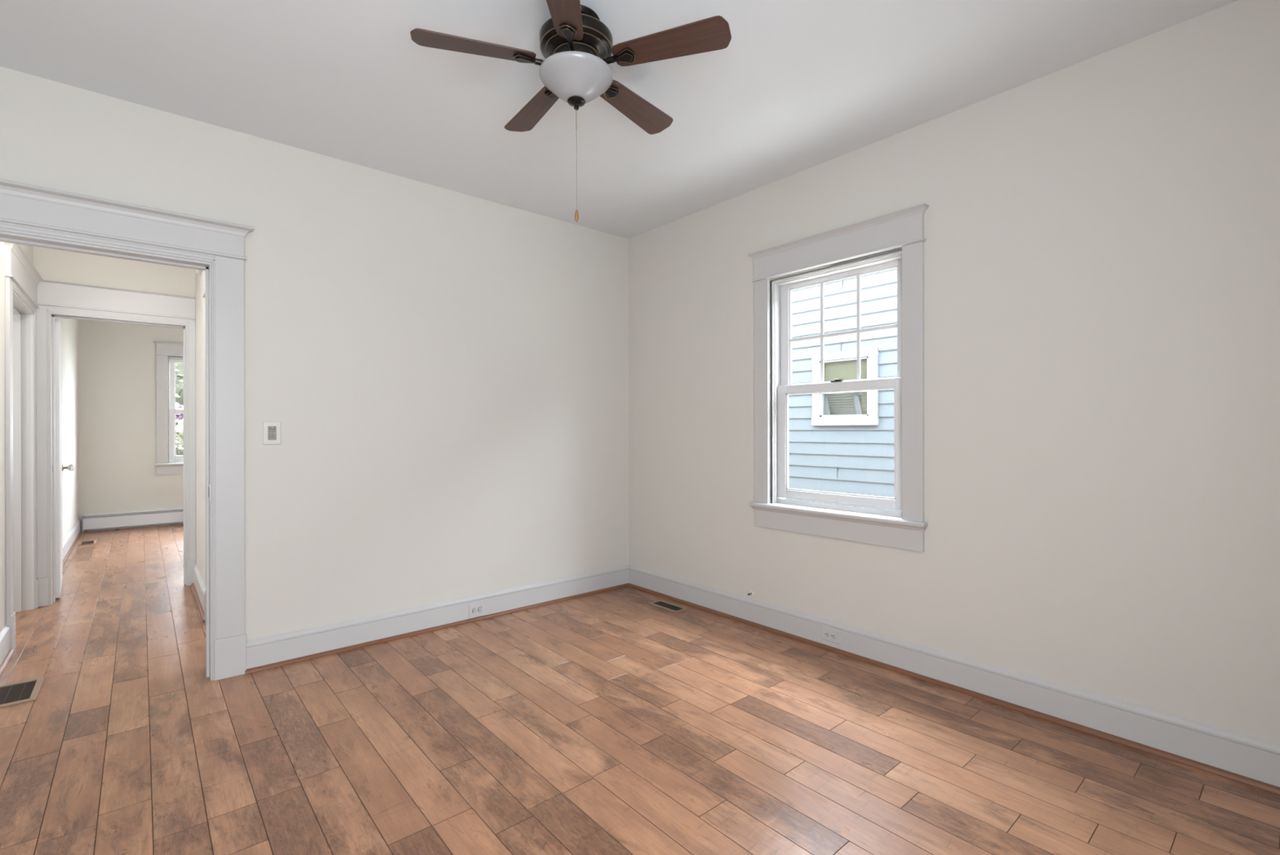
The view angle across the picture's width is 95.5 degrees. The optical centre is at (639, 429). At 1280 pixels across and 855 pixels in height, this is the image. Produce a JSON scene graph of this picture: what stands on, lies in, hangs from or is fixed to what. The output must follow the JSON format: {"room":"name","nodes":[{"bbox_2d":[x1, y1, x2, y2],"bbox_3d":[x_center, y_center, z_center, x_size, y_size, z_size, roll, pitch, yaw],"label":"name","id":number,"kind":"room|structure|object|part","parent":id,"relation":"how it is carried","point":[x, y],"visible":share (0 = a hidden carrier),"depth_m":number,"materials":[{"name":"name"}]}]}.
{"room":"empty bedroom","nodes":[
{"label":"empty bedroom","id":0,"kind":"room"},
{"bbox_2d":[0,241,78,631],"bbox_3d":[-4.844,-0.133,4.651,0.150,2.740,6.030,0,0,-41],"label":"wall","id":1,"kind":"structure","parent":0,"point":[69,327],"depth_m":5.73,"materials":[{"name":"paint"}]},
{"bbox_2d":[0,624,10,665],"bbox_3d":[-3.156,1.157,2.819,0.018,0.160,1.050,0,0,-41],"label":"baseboard","id":2,"kind":"structure","parent":1,"relation":"attached to","point":[5,633],"depth_m":3.10,"materials":[{"name":"grey paint"}]},
{"bbox_2d":[0,648,14,677],"bbox_3d":[-3.143,1.226,2.830,0.018,0.020,1.050,0,0,-41],"label":"trim","id":3,"kind":"structure","parent":1,"relation":"attached to","point":[11,651],"depth_m":3.07,"materials":[{"name":"brown wood"}]},
{"bbox_2d":[4,241,42,648],"bbox_3d":[-3.890,0.092,3.611,0.160,2.290,1.165,0,0,-41],"label":"door frame","id":4,"kind":"structure","parent":1,"relation":"in","point":[22,278],"depth_m":3.95,"materials":[{"name":"grey paint"}]},
{"bbox_3d":[-3.532,0.096,3.254,0.018,1.882,0.100,0,0,-41],"label":"casing","id":5,"kind":"part","parent":4,"relation":"part of","materials":[{"name":"grey paint"}]},
{"bbox_3d":[-3.850,-1.026,3.646,0.050,0.055,1.165,0,0,-41],"label":"crown moulding","id":6,"kind":"part","parent":4,"relation":"part of","materials":[{"name":"grey paint"}]},
{"bbox_3d":[-4.205,0.096,4.037,0.018,1.882,0.054,0,0,-41],"label":"casing","id":7,"kind":"part","parent":4,"relation":"part of","materials":[{"name":"grey paint"}]},
{"bbox_2d":[62,519,80,559],"bbox_3d":[-5.538,1.158,5.591,0.018,0.160,3.700,0,0,-41],"label":"baseboard","id":8,"kind":"structure","parent":1,"relation":"attached to","point":[72,535],"depth_m":6.08,"materials":[{"name":"grey paint"}]},
{"bbox_2d":[62,531,81,566],"bbox_3d":[-5.500,1.227,5.571,0.018,0.020,3.620,0,0,-41],"label":"trim","id":9,"kind":"structure","parent":1,"relation":"attached to","point":[72,547],"depth_m":5.95,"materials":[{"name":"brown wood"}]},
{"bbox_2d":[32,245,195,375],"bbox_3d":[-2.988,-0.136,5.199,3.620,2.740,0.120,0,0,-41],"label":"wall","id":10,"kind":"structure","parent":0,"point":[51,264],"depth_m":4.32,"materials":[{"name":"paint"}]},
{"bbox_2d":[36,279,195,606],"bbox_3d":[-3.912,0.094,4.373,0.938,2.285,0.148,0,0,-41],"label":"door frame","id":11,"kind":"structure","parent":10,"relation":"in","point":[55,299],"depth_m":4.19,"materials":[{"name":"grey paint"}]},
{"bbox_3d":[-4.198,0.083,4.068,0.067,1.907,0.018,0,0,-41],"label":"casing","id":12,"kind":"part","parent":11,"relation":"part of","materials":[{"name":"grey paint"}]},
{"bbox_2d":[54,319,74,598],"bbox_3d":[-4.481,0.211,4.514,0.119,2.028,0.764,0,0,-44],"label":"door","id":13,"kind":"structure","parent":11,"relation":"attached to","point":[60,467],"depth_m":4.23,"materials":[{"name":"white paint"}]},
{"bbox_3d":[-4.507,0.211,4.492,0.044,2.028,0.760,0,0,-44],"label":"panel","id":14,"kind":"part","parent":13,"relation":"part of","materials":[{"name":"white paint"}]},
{"bbox_3d":[-4.677,0.312,4.773,0.043,0.056,0.056,0,0,-44],"label":"handle","id":15,"kind":"part","parent":13,"relation":"part of","materials":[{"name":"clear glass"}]},
{"bbox_3d":[-3.878,-1.041,4.330,0.938,0.015,0.038,0,0,-41],"label":"crown moulding","id":16,"kind":"part","parent":11,"relation":"part of","materials":[{"name":"grey paint"}]},
{"bbox_3d":[-3.558,0.082,4.618,0.041,1.907,0.018,0,0,-41],"label":"casing","id":17,"kind":"part","parent":11,"relation":"part of","materials":[{"name":"grey paint"}]},
{"bbox_2d":[78,319,183,532],"bbox_3d":[-5.567,-0.135,8.138,3.600,2.740,0.200,0,0,-41],"label":"wall","id":18,"kind":"structure","parent":0,"point":[117,362],"depth_m":7.23,"materials":[{"name":"paint"}]},
{"bbox_2d":[82,507,183,533],"bbox_3d":[-5.484,1.132,8.026,3.204,0.206,0.078,0,0,-41],"label":"baseboard heater","id":19,"kind":"object","parent":18,"relation":"attached to","point":[112,520],"visible":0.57,"depth_m":7.25,"materials":[{"name":"white metal"}]},
{"bbox_2d":[153,341,183,474],"bbox_3d":[-5.865,-0.274,7.870,1.108,1.705,0.278,0,0,-41],"label":"window","id":20,"kind":"structure","parent":18,"relation":"in","point":[167,463],"depth_m":7.51,"materials":[{"name":"grey paint"}]},
{"bbox_3d":[-6.157,-0.259,7.487,0.113,1.398,0.018,0,0,-41],"label":"casing","id":21,"kind":"part","parent":20,"relation":"part of","materials":[{"name":"grey paint"}]},
{"bbox_3d":[-5.791,-1.113,7.782,1.108,0.027,0.048,0,0,-41],"label":"crown moulding","id":22,"kind":"part","parent":20,"relation":"part of","materials":[{"name":"grey paint"}]},
{"bbox_3d":[-5.871,-0.261,7.877,0.848,1.394,0.200,0,0,-41],"label":"frame","id":23,"kind":"part","parent":20,"relation":"part of","materials":[{"name":"grey paint"}]},
{"bbox_3d":[-5.874,-0.581,7.880,0.804,0.718,0.030,0,0,-41],"label":"sash","id":24,"kind":"part","parent":20,"relation":"part of","materials":[{"name":"white plastic"}]},
{"bbox_3d":[-5.894,0.436,7.906,0.820,0.060,0.185,0,0,-41],"label":"sill","id":25,"kind":"part","parent":20,"relation":"part of","materials":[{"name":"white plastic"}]},
{"bbox_3d":[-5.851,0.067,7.855,0.804,0.669,0.030,0,0,-41],"label":"sash","id":26,"kind":"part","parent":20,"relation":"part of","materials":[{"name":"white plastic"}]},
{"bbox_2d":[195,269,205,586],"bbox_3d":[-2.798,-0.135,3.859,0.120,2.740,2.160,0,0,-41],"label":"wall","id":27,"kind":"structure","parent":0,"point":[199,282],"depth_m":4.26,"materials":[{"name":"paint"}]},
{"bbox_2d":[191,582,204,622],"bbox_3d":[-3.175,1.225,4.171,0.018,0.020,1.165,0,0,-41],"label":"trim","id":28,"kind":"structure","parent":27,"relation":"attached to","point":[194,591],"depth_m":4.11,"materials":[{"name":"brown wood"}]},
{"bbox_2d":[193,564,205,611],"bbox_3d":[-3.163,1.155,4.181,0.018,0.160,1.165,0,0,-41],"label":"baseboard","id":29,"kind":"structure","parent":27,"relation":"attached to","point":[200,587],"depth_m":4.21,"materials":[{"name":"grey paint"}]},
{"bbox_2d":[195,269,205,624],"bbox_3d":[-2.441,0.110,3.389,0.172,2.250,1.059,0,0,-41],"label":"door frame","id":30,"kind":"structure","parent":27,"relation":"in","point":[202,273],"depth_m":3.69,"materials":[{"name":"grey paint"}]},
{"bbox_3d":[-2.484,-0.983,3.352,0.062,0.065,1.059,0,0,-41],"label":"crown moulding","id":31,"kind":"part","parent":30,"relation":"part of","materials":[{"name":"grey paint"}]},
{"bbox_2d":[0,66,628,640],"bbox_3d":[-1.645,-0.136,3.346,4.000,2.740,0.120,0,0,-41],"label":"wall","id":32,"kind":"structure","parent":0,"point":[443,372],"depth_m":3.42,"materials":[{"name":"paint"}]},
{"bbox_2d":[0,179,253,680],"bbox_3d":[-2.439,0.108,2.618,1.161,2.255,0.170,0,0,-41],"label":"door frame","id":33,"kind":"structure","parent":32,"relation":"in","point":[33,215],"depth_m":2.86,"materials":[{"name":"grey paint"}]},
{"bbox_3d":[-2.405,-0.994,2.575,1.161,0.050,0.060,0,0,-41],"label":"crown moulding","id":34,"kind":"part","parent":33,"relation":"part of","materials":[{"name":"grey paint"}]},
{"bbox_3d":[-2.051,0.089,2.906,0.120,1.892,0.018,0,0,-41],"label":"casing","id":35,"kind":"part","parent":33,"relation":"part of","materials":[{"name":"grey paint"}]},
{"bbox_2d":[262,421,280,444],"bbox_3d":[-1.916,0.018,3.026,0.082,0.122,0.012,0,0,-41],"label":"wall control","id":36,"kind":"object","parent":32,"relation":"attached to","point":[271,429],"visible":1,"depth_m":3.02,"materials":[{"name":"white plastic"}]},
{"bbox_2d":[244,582,628,674],"bbox_3d":[-1.033,1.222,3.760,2.536,0.020,0.018,0,0,-41],"label":"trim","id":37,"kind":"structure","parent":32,"relation":"attached to","point":[282,663],"depth_m":3.49,"materials":[{"name":"brown wood"}]},
{"bbox_2d":[245,564,628,668],"bbox_3d":[-1.044,1.152,3.773,2.536,0.160,0.018,0,0,-41],"label":"baseboard","id":38,"kind":"structure","parent":32,"relation":"attached to","point":[260,651],"depth_m":3.49,"materials":[{"name":"grey paint"}]},
{"bbox_2d":[468,601,485,618],"bbox_3d":[-1.049,1.166,3.753,0.119,0.089,0.009,0,0,-41],"label":"power outlet","id":39,"kind":"object","parent":32,"relation":"attached to","point":[478,609],"visible":1,"depth_m":3.75,"materials":[{"name":"grey plastic"}]},
{"bbox_2d":[471,608,477,613],"bbox_3d":[-1.063,1.165,3.738,0.035,0.035,0.005,0,0,-41],"label":"receptacle","id":40,"kind":"object","parent":39,"relation":"attached to","point":[473,610],"depth_m":3.74,"materials":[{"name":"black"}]},
{"bbox_2d":[477,606,483,612],"bbox_3d":[-1.033,1.166,3.763,0.035,0.038,0.005,0,0,-41],"label":"receptacle","id":41,"kind":"object","parent":39,"relation":"attached to","point":[480,609],"depth_m":3.76,"materials":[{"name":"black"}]},
{"bbox_2d":[0,0,1237,238],"bbox_3d":[-2.729,-1.565,3.721,5.450,0.120,10.600,0,0,-41],"label":"ceiling","id":42,"kind":"structure","parent":0,"point":[797,86],"depth_m":2.46,"materials":[{"name":"white paint"}]},
{"bbox_2d":[409,0,731,222],"bbox_3d":[-0.243,-1.137,2.177,1.094,0.741,1.077,0,0,-41],"label":"ceiling fan","id":43,"kind":"object","parent":42,"relation":"hanging from","point":[576,47],"visible":1,"depth_m":2.06,"materials":[{"name":"brown wood"}]},
{"bbox_3d":[-0.579,-1.342,2.040,0.420,0.006,0.131,0,12,-17],"label":"blade","id":44,"kind":"part","parent":43,"relation":"part of","materials":[{"name":"brown wood"}]},
{"bbox_3d":[-0.440,-1.342,2.439,0.131,0.006,0.420,-15,8,-34],"label":"blade","id":45,"kind":"part","parent":43,"relation":"part of","materials":[{"name":"brown wood"}]},
{"bbox_3d":[-0.242,-1.342,1.784,0.131,0.006,0.420,12,0,1],"label":"blade","id":46,"kind":"part","parent":43,"relation":"part of","materials":[{"name":"brown wood"}]},
{"bbox_3d":[-0.235,-1.261,2.144,0.270,0.098,0.270,0,0,-41],"label":"lamp shade","id":47,"kind":"part","parent":43,"relation":"part of","materials":[{"name":"white glass"}]},
{"bbox_3d":[-0.234,-0.997,2.144,0.002,0.368,0.002,0,0,4],"label":"pull chain","id":48,"kind":"part","parent":43,"relation":"part of","materials":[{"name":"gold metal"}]},
{"bbox_3d":[-0.234,-0.789,2.144,0.015,0.046,0.015,0,0,-41],"label":"pull knob","id":49,"kind":"part","parent":43,"relation":"part of","materials":[{"name":"brown wood"}]},
{"bbox_3d":[-0.017,-1.343,2.430,0.131,0.006,0.420,-15,-9,36],"label":"blade","id":50,"kind":"part","parent":43,"relation":"part of","materials":[{"name":"brown wood"}]},
{"bbox_3d":[0.105,-1.343,2.025,0.420,0.006,0.131,0,-12,19],"label":"blade","id":51,"kind":"part","parent":43,"relation":"part of","materials":[{"name":"brown wood"}]},
{"bbox_2d":[0,523,1279,854],"bbox_3d":[-2.750,1.295,3.669,5.560,0.120,10.650,0,0,-41],"label":"floor","id":52,"kind":"structure","parent":0,"point":[614,722],"depth_m":2.22,"materials":[{"name":"brown wood"}]},
{"bbox_2d":[0,676,44,707],"bbox_3d":[-2.940,1.232,2.701,0.215,0.008,0.315,0,0,-41],"label":"floor vent","id":53,"kind":"object","parent":52,"relation":"in","point":[26,691],"visible":1,"depth_m":2.73,"materials":[{"name":"brown metal"}]},
{"bbox_2d":[0,680,36,704],"bbox_3d":[-2.940,1.234,2.701,0.167,0.003,0.267,0,0,-41],"label":"grille","id":54,"kind":"object","parent":53,"relation":"attached to","point":[21,691],"depth_m":2.73,"materials":[{"name":"brown metal"}]},
{"bbox_2d":[78,539,96,545],"bbox_3d":[-6.015,1.234,6.328,0.130,0.008,0.250,0,0,-41],"label":"floor vent","id":55,"kind":"object","parent":52,"relation":"in","point":[87,542],"visible":1,"depth_m":6.32,"materials":[{"name":"brown metal"}]},
{"bbox_2d":[81,541,93,544],"bbox_3d":[-6.015,1.235,6.328,0.094,0.003,0.214,0,0,-41],"label":"grille","id":56,"kind":"object","parent":55,"relation":"attached to","point":[82,542],"depth_m":6.31,"materials":[{"name":"brown metal"}]},
{"bbox_2d":[648,599,688,613],"bbox_3d":[0.195,1.226,4.035,0.125,0.008,0.285,0,0,-41],"label":"floor vent","id":57,"kind":"object","parent":52,"relation":"in","point":[663,604],"visible":1,"depth_m":4.03,"materials":[{"name":"brown metal"}]},
{"bbox_2d":[653,600,683,610],"bbox_3d":[0.195,1.228,4.035,0.081,0.003,0.241,0,0,-41],"label":"grille","id":58,"kind":"object","parent":57,"relation":"attached to","point":[665,605],"depth_m":4.03,"materials":[{"name":"brown metal"}]},
{"bbox_2d":[628,0,1279,743],"bbox_3d":[1.313,-0.141,3.088,0.150,2.740,4.370,0,0,-41],"label":"wall","id":59,"kind":"structure","parent":0,"point":[1102,231],"depth_m":2.44,"materials":[{"name":"paint"}]},
{"bbox_2d":[747,590,754,595],"bbox_3d":[0.695,1.038,3.667,0.036,0.034,0.034,0,0,-41],"label":"cable jack","id":60,"kind":"object","parent":59,"relation":"attached to","point":[751,593],"visible":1,"depth_m":3.67,"materials":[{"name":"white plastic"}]},
{"bbox_2d":[822,626,840,644],"bbox_3d":[1.063,1.146,3.235,0.009,0.073,0.117,0,0,-41],"label":"power outlet","id":61,"kind":"object","parent":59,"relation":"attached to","point":[828,633],"visible":1,"depth_m":3.23,"materials":[{"name":"grey plastic"}]},
{"bbox_2d":[825,631,830,637],"bbox_3d":[1.050,1.146,3.249,0.004,0.033,0.033,0,0,-41],"label":"receptacle","id":62,"kind":"object","parent":61,"relation":"attached to","point":[827,633],"depth_m":3.25,"materials":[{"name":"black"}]},
{"bbox_2d":[831,633,836,639],"bbox_3d":[1.075,1.146,3.219,0.004,0.033,0.033,0,0,-41],"label":"receptacle","id":63,"kind":"object","parent":61,"relation":"attached to","point":[833,636],"depth_m":3.22,"materials":[{"name":"white plastic"}]},
{"bbox_2d":[747,203,929,551],"bbox_3d":[1.116,-0.248,3.303,0.228,1.701,1.085,0,0,-41],"label":"window","id":64,"kind":"structure","parent":59,"relation":"in","point":[904,529],"depth_m":3.23,"materials":[{"name":"grey paint"}]},
{"bbox_3d":[0.756,-0.234,3.607,0.018,1.383,0.103,0,0,-41],"label":"casing","id":65,"kind":"part","parent":64,"relation":"part of","materials":[{"name":"grey paint"}]},
{"bbox_3d":[1.123,-0.238,3.309,0.150,1.384,0.845,0,0,-41],"label":"frame","id":66,"kind":"part","parent":64,"relation":"part of","materials":[{"name":"grey paint"}]},
{"bbox_3d":[1.047,-1.082,3.243,0.048,0.033,1.085,0,0,-41],"label":"crown moulding","id":67,"kind":"part","parent":64,"relation":"part of","materials":[{"name":"grey paint"}]},
{"bbox_3d":[1.155,0.454,3.336,0.128,0.060,0.817,0,0,-41],"label":"sill","id":68,"kind":"part","parent":64,"relation":"part of","materials":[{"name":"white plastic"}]},
{"bbox_3d":[1.125,0.075,3.310,0.030,0.691,0.801,0,0,-41],"label":"sash","id":69,"kind":"part","parent":64,"relation":"part of","materials":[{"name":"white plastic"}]},
{"bbox_3d":[1.150,-0.569,3.332,0.030,0.686,0.801,0,0,-41],"label":"sash","id":70,"kind":"part","parent":64,"relation":"part of","materials":[{"name":"white plastic"}]},
{"bbox_3d":[1.363,-0.234,2.901,0.018,1.383,0.103,0,0,-41],"label":"casing","id":71,"kind":"part","parent":64,"relation":"part of","materials":[{"name":"grey paint"}]},
{"bbox_2d":[628,564,1279,786],"bbox_3d":[1.242,1.149,3.046,0.018,0.160,4.100,0,0,-41],"label":"baseboard","id":72,"kind":"structure","parent":59,"relation":"attached to","point":[1246,755],"depth_m":2.54,"materials":[{"name":"grey paint"}]},
{"bbox_2d":[628,582,1279,795],"bbox_3d":[1.230,1.219,3.035,0.018,0.020,4.100,0,0,-41],"label":"trim","id":73,"kind":"structure","parent":59,"relation":"attached to","point":[1219,771],"depth_m":2.54,"materials":[{"name":"brown wood"}]},
{"label":"outside","id":74,"kind":"structure","parent":0,"visible":0},
{"bbox_3d":[-3.346,1.911,8.398,60.000,0.140,70.000,0,0,-41],"label":"ground","id":75,"kind":"structure","parent":74,"visible":0},
{"bbox_2d":[175,362,182,406],"bbox_3d":[-9.570,-0.415,12.558,3.870,4.516,2.689,0,0,-41],"label":"tree","id":76,"kind":"object","parent":75,"relation":"on","point":[179,366],"visible":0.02,"depth_m":11.58,"materials":[{"name":"green plant"}]},
{"bbox_2d":[175,418,183,460],"bbox_3d":[-8.247,0.705,10.262,2.688,2.276,1.670,0,0,-41],"label":"shrub","id":77,"kind":"object","parent":75,"relation":"on","point":[179,424],"visible":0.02,"depth_m":9.83,"materials":[{"name":"green plant"}]},
{"bbox_2d":[175,402,183,444],"bbox_3d":[-7.197,0.694,9.168,2.044,2.290,0.807,0,0,-41],"label":"flowering shrub","id":78,"kind":"object","parent":75,"relation":"on","point":[179,416],"visible":0.02,"depth_m":9.05,"materials":[{"name":"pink plant"}]},
{"bbox_2d":[785,267,902,511],"bbox_3d":[4.350,-0.255,7.762,6.350,4.150,15.600,0,0,-41],"label":"neighbor house","id":79,"kind":"structure","parent":75,"relation":"on","point":[839,442],"depth_m":6.01,"materials":[{"name":"blue"}]},
{"bbox_2d":[823,393,830,414],"bbox_3d":[1.994,-0.267,6.190,0.004,0.270,0.080,0,0,-41],"label":"curtain","id":80,"kind":"object","parent":79,"relation":"hanging from","point":[826,407],"depth_m":6.19,"materials":[{"name":"grey fabric"}]},
{"bbox_3d":[2.113,-0.432,6.007,0.030,0.599,0.554,0,0,-41],"label":"sash","id":81,"kind":"part","parent":79,"relation":"part of","materials":[{"name":"grey"}]},
{"bbox_2d":[823,358,866,414],"bbox_3d":[2.150,-0.432,6.039,0.032,0.600,0.554,0,0,-41],"label":"window","id":82,"kind":"structure","parent":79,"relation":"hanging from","point":[846,370],"depth_m":6.04,"materials":[{"name":"green"}]},
{"bbox_2d":[853,391,862,414],"bbox_3d":[2.221,-0.267,5.926,0.004,0.270,0.110,0,0,-41],"label":"curtain","id":83,"kind":"object","parent":79,"relation":"hanging from","point":[857,404],"depth_m":5.93,"materials":[{"name":"grey fabric"}]}
]}

